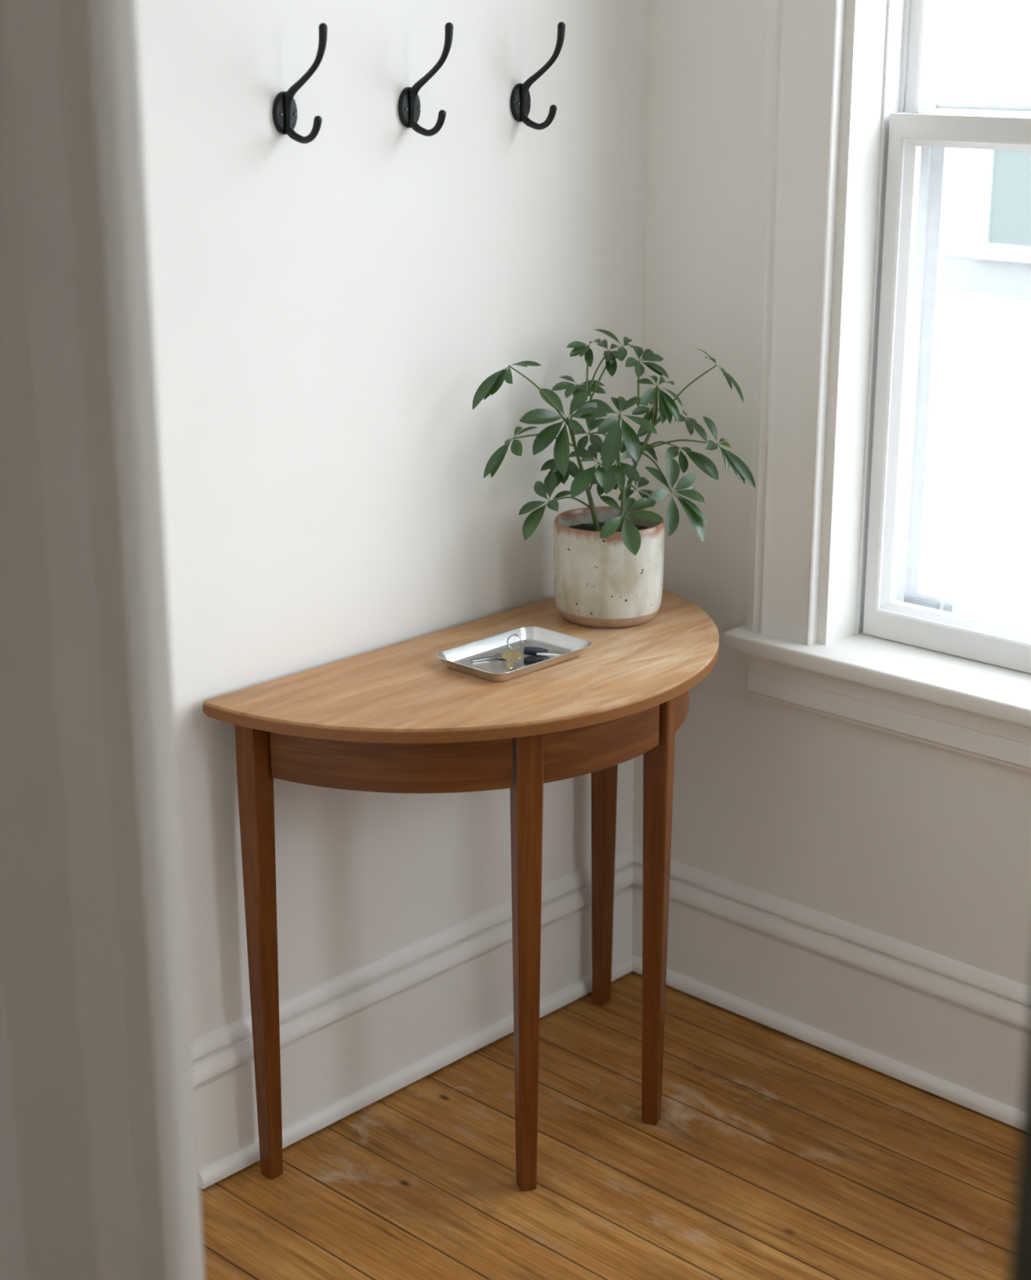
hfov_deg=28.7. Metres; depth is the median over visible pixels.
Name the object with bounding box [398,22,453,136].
coat hook
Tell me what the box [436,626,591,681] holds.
steel tray
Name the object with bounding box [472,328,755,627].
potted plant
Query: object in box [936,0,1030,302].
house
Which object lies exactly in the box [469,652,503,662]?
key
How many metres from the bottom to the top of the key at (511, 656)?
0.010 m
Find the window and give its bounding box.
[723,0,1030,775]
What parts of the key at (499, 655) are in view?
blade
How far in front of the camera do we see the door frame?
1.56 m
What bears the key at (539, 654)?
on the steel tray
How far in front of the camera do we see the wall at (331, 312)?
2.98 m
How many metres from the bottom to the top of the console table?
0.760 m
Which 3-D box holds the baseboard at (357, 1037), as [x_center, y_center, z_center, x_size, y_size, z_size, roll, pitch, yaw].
[-0.372,0.675,3.087,0.030,0.233,1.732,16,23,41]
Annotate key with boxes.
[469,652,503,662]
[502,651,522,669]
[523,646,564,656]
[536,653,560,656]
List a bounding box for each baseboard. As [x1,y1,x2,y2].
[191,845,633,1189]
[631,845,1030,1128]
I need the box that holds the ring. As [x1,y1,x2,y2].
[506,633,523,650]
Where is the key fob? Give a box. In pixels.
[523,655,546,662]
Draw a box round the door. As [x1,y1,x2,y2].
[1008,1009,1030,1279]
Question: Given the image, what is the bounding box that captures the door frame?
[0,0,204,1279]
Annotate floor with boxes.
[200,971,1020,1279]
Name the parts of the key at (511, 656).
blade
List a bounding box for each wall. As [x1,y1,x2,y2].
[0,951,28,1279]
[134,0,647,1039]
[632,0,1030,986]
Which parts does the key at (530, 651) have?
blade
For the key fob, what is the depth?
2.99 m
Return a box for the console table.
[202,588,719,1191]
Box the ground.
[924,293,1030,593]
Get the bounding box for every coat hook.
[272,22,327,143]
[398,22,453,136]
[510,22,565,129]
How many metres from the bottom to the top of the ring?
0.026 m
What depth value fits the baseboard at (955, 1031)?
3.36 m
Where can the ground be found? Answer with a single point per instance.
(981, 446)
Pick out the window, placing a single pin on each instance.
(946, 673)
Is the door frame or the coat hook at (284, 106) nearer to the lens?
the door frame
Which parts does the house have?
pane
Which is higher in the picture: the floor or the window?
the window
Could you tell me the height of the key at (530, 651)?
0.012 m
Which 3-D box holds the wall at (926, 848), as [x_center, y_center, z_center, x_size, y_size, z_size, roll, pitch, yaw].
[1.404,-0.420,2.375,3.100,2.950,0.200,16,23,41]
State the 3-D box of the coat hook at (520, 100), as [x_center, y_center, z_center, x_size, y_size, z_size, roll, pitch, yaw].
[0.039,-0.846,3.024,0.092,0.157,0.039,16,23,41]

